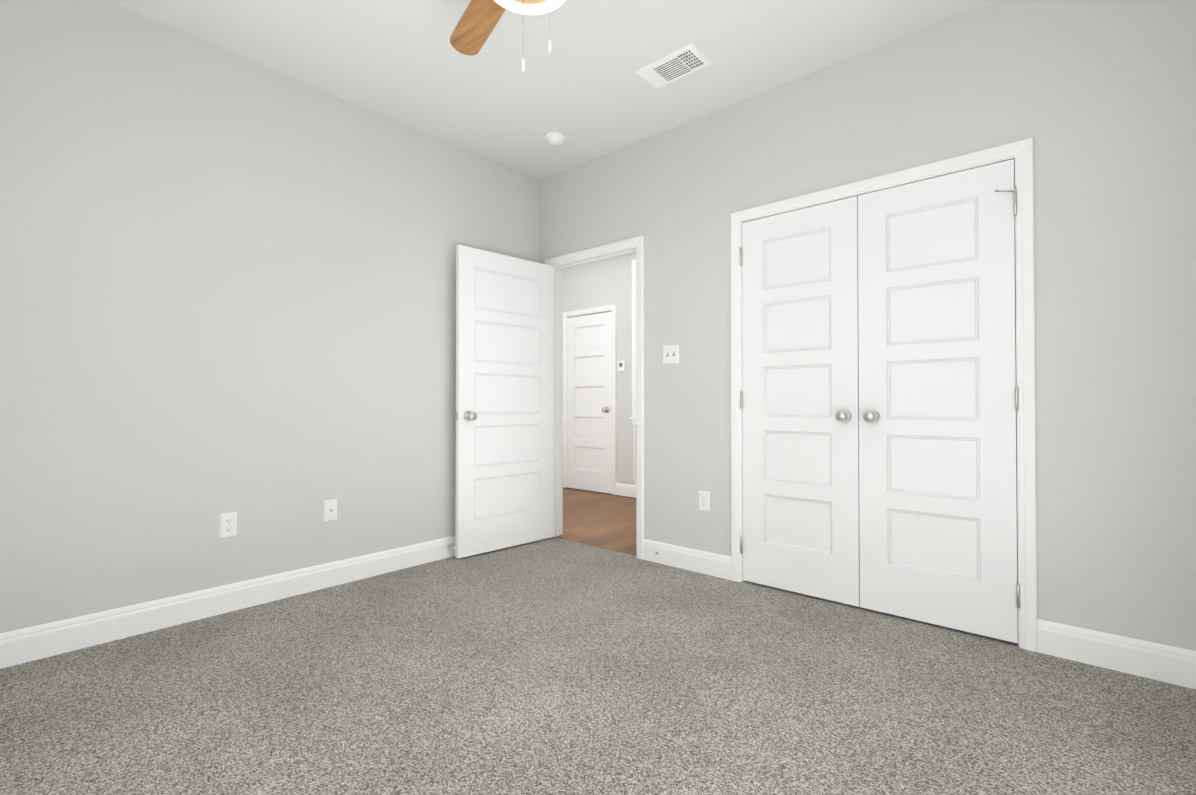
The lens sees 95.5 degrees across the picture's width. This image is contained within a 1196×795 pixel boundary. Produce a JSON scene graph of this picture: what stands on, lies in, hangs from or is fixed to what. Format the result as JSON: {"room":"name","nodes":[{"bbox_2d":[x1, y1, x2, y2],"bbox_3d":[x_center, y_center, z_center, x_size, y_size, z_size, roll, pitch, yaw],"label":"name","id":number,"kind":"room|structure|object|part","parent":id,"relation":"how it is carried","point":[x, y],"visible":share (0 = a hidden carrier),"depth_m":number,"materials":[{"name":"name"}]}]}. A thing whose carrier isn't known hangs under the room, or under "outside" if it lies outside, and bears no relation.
{"room":"empty bedroom","nodes":[
{"label":"empty bedroom","id":0,"kind":"room"},
{"bbox_2d":[0,0,538,632],"bbox_3d":[-1.618,-0.325,2.962,0.120,2.740,3.640,0,-1,41],"label":"wall","id":1,"kind":"structure","parent":0,"point":[226,282],"depth_m":2.59,"materials":[{"name":"paint"}]},
{"bbox_2d":[0,536,454,668],"bbox_3d":[-1.567,0.979,2.905,0.014,0.131,3.400,0,-1,41],"label":"baseboard","id":2,"kind":"structure","parent":1,"relation":"attached to","point":[25,645],"depth_m":2.54,"materials":[{"name":"white wood"}]},
{"bbox_2d":[220,512,236,537],"bbox_3d":[-1.800,0.622,2.647,0.007,0.117,0.072,0,-1,41],"label":"outlet","id":3,"kind":"object","parent":1,"relation":"attached to","point":[228,524],"visible":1,"depth_m":2.64,"materials":[{"name":"white plastic"}]},
{"bbox_2d":[324,499,336,521],"bbox_3d":[-1.478,0.625,3.010,0.014,0.117,0.072,0,-1,41],"label":"outlet plate","id":4,"kind":"object","parent":1,"relation":"attached to","point":[330,510],"visible":1,"depth_m":3.01,"materials":[{"name":"white plastic"}]},
{"bbox_2d":[107,0,996,180],"bbox_3d":[-0.263,-1.748,3.639,6.090,0.120,6.420,0,-1,41],"label":"ceiling","id":5,"kind":"structure","parent":0,"point":[586,89],"depth_m":2.68,"materials":[{"name":"paint"}]},
{"bbox_2d":[450,0,564,71],"bbox_3d":[-0.342,-1.397,1.762,1.137,0.620,1.128,0,-1,41],"label":"fan","id":6,"kind":"object","parent":5,"relation":"hanging from","point":[475,26],"visible":1,"depth_m":2.11,"materials":[{"name":"brown wood"}]},
{"bbox_3d":[-0.430,-1.489,2.096,0.566,0.028,0.236,0,-1,41],"label":"blade","id":7,"kind":"part","parent":6,"relation":"part of","materials":[{"name":"brown wood"}]},
{"bbox_2d":[545,131,565,145],"bbox_3d":[-0.275,-1.667,3.517,0.140,0.044,0.140,0,-1,41],"label":"smoke detector","id":8,"kind":"object","parent":5,"relation":"attached to","point":[555,138],"visible":1,"depth_m":3.48,"materials":[{"name":"white plastic"}]},
{"bbox_2d":[636,44,711,88],"bbox_3d":[0.386,-1.693,2.793,0.340,0.008,0.200,0,-1,41],"label":"ceiling vent","id":9,"kind":"object","parent":5,"relation":"in","point":[680,63],"visible":1,"depth_m":2.78,"materials":[{"name":"white"}]},
{"bbox_2d":[556,487,635,555],"bbox_3d":[-0.263,1.115,3.610,6.090,0.112,6.420,0,-1,41],"label":"floor","id":10,"kind":"structure","parent":0,"point":[601,520],"depth_m":4.73,"materials":[{"name":"brown wood"}]},
{"bbox_2d":[0,537,1195,794],"bbox_3d":[0.319,1.070,2.452,3.450,0.060,5.200,0,-1,41],"label":"floor carpet","id":11,"kind":"object","parent":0,"point":[552,665],"visible":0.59,"depth_m":1.85,"materials":[{"name":"grey carpet"}]},
{"bbox_2d":[563,253,635,484],"bbox_3d":[1.164,-0.302,5.259,6.090,2.740,0.120,0,-1,41],"label":"wall","id":12,"kind":"structure","parent":0,"point":[601,283],"depth_m":5.99,"materials":[{"name":"paint"}]},
{"bbox_2d":[567,312,611,493],"bbox_3d":[-0.120,0.059,6.272,0.694,2.030,0.107,0,-1,41],"label":"hall door","id":13,"kind":"structure","parent":12,"relation":"in","point":[589,402],"depth_m":6.29,"materials":[{"name":"white wood"}]},
{"bbox_3d":[0.081,0.136,6.072,0.064,0.064,0.072,0,-1,41],"label":"knob","id":14,"kind":"part","parent":13,"relation":"part of","materials":[{"name":"grey metal"}]},
{"bbox_2d":[563,304,615,494],"bbox_3d":[-0.074,0.024,6.325,0.824,2.109,0.136,0,-1,41],"label":"door frame","id":15,"kind":"structure","parent":12,"relation":"attached to","point":[590,310],"depth_m":6.24,"materials":[{"name":"white wood"}]},
{"bbox_2d":[618,361,625,370],"bbox_3d":[0.261,-0.345,5.952,0.104,0.116,0.025,0,-1,41],"label":"thermostat","id":16,"kind":"object","parent":12,"relation":"attached to","point":[621,365],"visible":0.98,"depth_m":5.93,"materials":[{"name":"white plastic"}]},
{"bbox_2d":[616,483,635,497],"bbox_3d":[0.875,1.004,5.409,1.798,0.131,0.014,0,-1,41],"label":"baseboard","id":17,"kind":"structure","parent":12,"relation":"attached to","point":[627,490],"depth_m":5.90,"materials":[{"name":"white wood"}]},
{"bbox_2d":[630,259,635,423],"bbox_3d":[0.656,-0.601,5.606,0.807,1.775,0.030,0,-1,41],"label":"window","id":18,"kind":"structure","parent":12,"relation":"in","point":[633,417],"depth_m":5.84,"materials":[{"name":"white"}]},
{"bbox_2d":[633,424,635,482],"bbox_3d":[0.631,0.592,5.632,0.655,0.650,0.006,0,-1,41],"label":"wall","id":19,"kind":"structure","parent":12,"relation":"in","point":[634,453],"depth_m":5.84,"materials":[{"name":"white"}]},
{"bbox_2d":[539,0,1195,650],"bbox_3d":[0.930,-0.324,3.075,3.570,2.740,0.120,0,-1,41],"label":"wall","id":20,"kind":"structure","parent":0,"point":[1095,100],"depth_m":2.21,"materials":[{"name":"paint"}]},
{"bbox_2d":[455,245,553,557],"bbox_3d":[-0.630,0.026,3.806,0.813,2.030,0.179,1,-1,-45],"label":"entry door","id":21,"kind":"structure","parent":20,"relation":"in","point":[504,401],"depth_m":3.76,"materials":[{"name":"painted wood"},{"name":"satin nickel"}]},
{"bbox_3d":[-0.827,0.121,3.534,0.064,0.064,0.072,1,-1,-45],"label":"knob","id":22,"kind":"part","parent":21,"relation":"part of","materials":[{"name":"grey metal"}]},
{"bbox_2d":[545,235,643,559],"bbox_3d":[-0.010,0.000,3.892,0.929,2.109,0.153,0,-1,41],"label":"door frame","id":23,"kind":"structure","parent":20,"relation":"attached to","point":[638,242],"depth_m":3.87,"materials":[{"name":"white wood"}]},
{"bbox_2d":[663,344,678,363],"bbox_3d":[0.452,-0.271,3.401,0.116,0.117,0.016,0,-1,41],"label":"switch plate","id":24,"kind":"object","parent":20,"relation":"attached to","point":[670,354],"visible":1,"depth_m":3.40,"materials":[{"name":"white plastic"}]},
{"bbox_2d":[643,539,730,579],"bbox_3d":[0.531,0.983,3.320,0.626,0.131,0.014,0,-1,41],"label":"baseboard","id":25,"kind":"structure","parent":20,"relation":"attached to","point":[705,562],"depth_m":3.30,"materials":[{"name":"white wood"}]},
{"bbox_2d":[699,491,709,511],"bbox_3d":[0.632,0.618,3.240,0.072,0.117,0.007,0,-1,41],"label":"outlet","id":26,"kind":"object","parent":20,"relation":"attached to","point":[704,500],"visible":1,"depth_m":3.24,"materials":[{"name":"white plastic"}]},
{"bbox_2d":[740,247,742,553],"bbox_3d":[0.813,0.014,3.084,0.013,1.738,0.013,0,-1,41],"label":"left closet door hinges","id":27,"kind":"object","parent":20,"relation":"attached to","point":[741,544],"visible":1,"depth_m":3.08,"materials":[{"name":"grey metal"}]},
{"bbox_2d":[742,196,859,606],"bbox_3d":[1.040,0.017,2.871,0.615,2.030,0.107,0,-1,41],"label":"closet door","id":28,"kind":"structure","parent":20,"relation":"in","point":[800,388],"depth_m":2.87,"materials":[{"name":"white wood"}]},
{"bbox_3d":[1.214,0.092,2.695,0.064,0.064,0.072,0,-1,41],"label":"knob","id":29,"kind":"part","parent":28,"relation":"part of","materials":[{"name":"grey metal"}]},
{"bbox_2d":[730,137,1036,651],"bbox_3d":[1.325,0.010,2.726,1.276,2.065,0.120,0,-1,41],"label":"door frame","id":30,"kind":"structure","parent":20,"relation":"attached to","point":[964,169],"depth_m":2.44,"materials":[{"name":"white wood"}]},
{"bbox_2d":[858,159,1017,642],"bbox_3d":[1.507,0.013,2.464,0.615,2.030,0.107,0,-1,41],"label":"closet door","id":31,"kind":"structure","parent":20,"relation":"in","point":[937,413],"depth_m":2.46,"materials":[{"name":"white wood"}]},
{"bbox_3d":[1.310,0.091,2.611,0.064,0.064,0.072,0,-1,41],"label":"knob","id":32,"kind":"part","parent":31,"relation":"part of","materials":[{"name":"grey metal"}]},
{"bbox_2d":[995,186,1019,607],"bbox_3d":[1.718,-0.005,2.278,0.076,1.761,0.037,0,-1,41],"label":"right closet door hinges","id":33,"kind":"object","parent":20,"relation":"attached to","point":[1016,394],"visible":0.96,"depth_m":2.26,"materials":[{"name":"grey metal"}]},
{"bbox_2d":[1037,619,1195,688],"bbox_3d":[1.968,0.971,2.067,0.458,0.131,0.014,0,-1,41],"label":"baseboard","id":34,"kind":"structure","parent":20,"relation":"attached to","point":[1159,662],"depth_m":2.06,"materials":[{"name":"white wood"}]}
]}

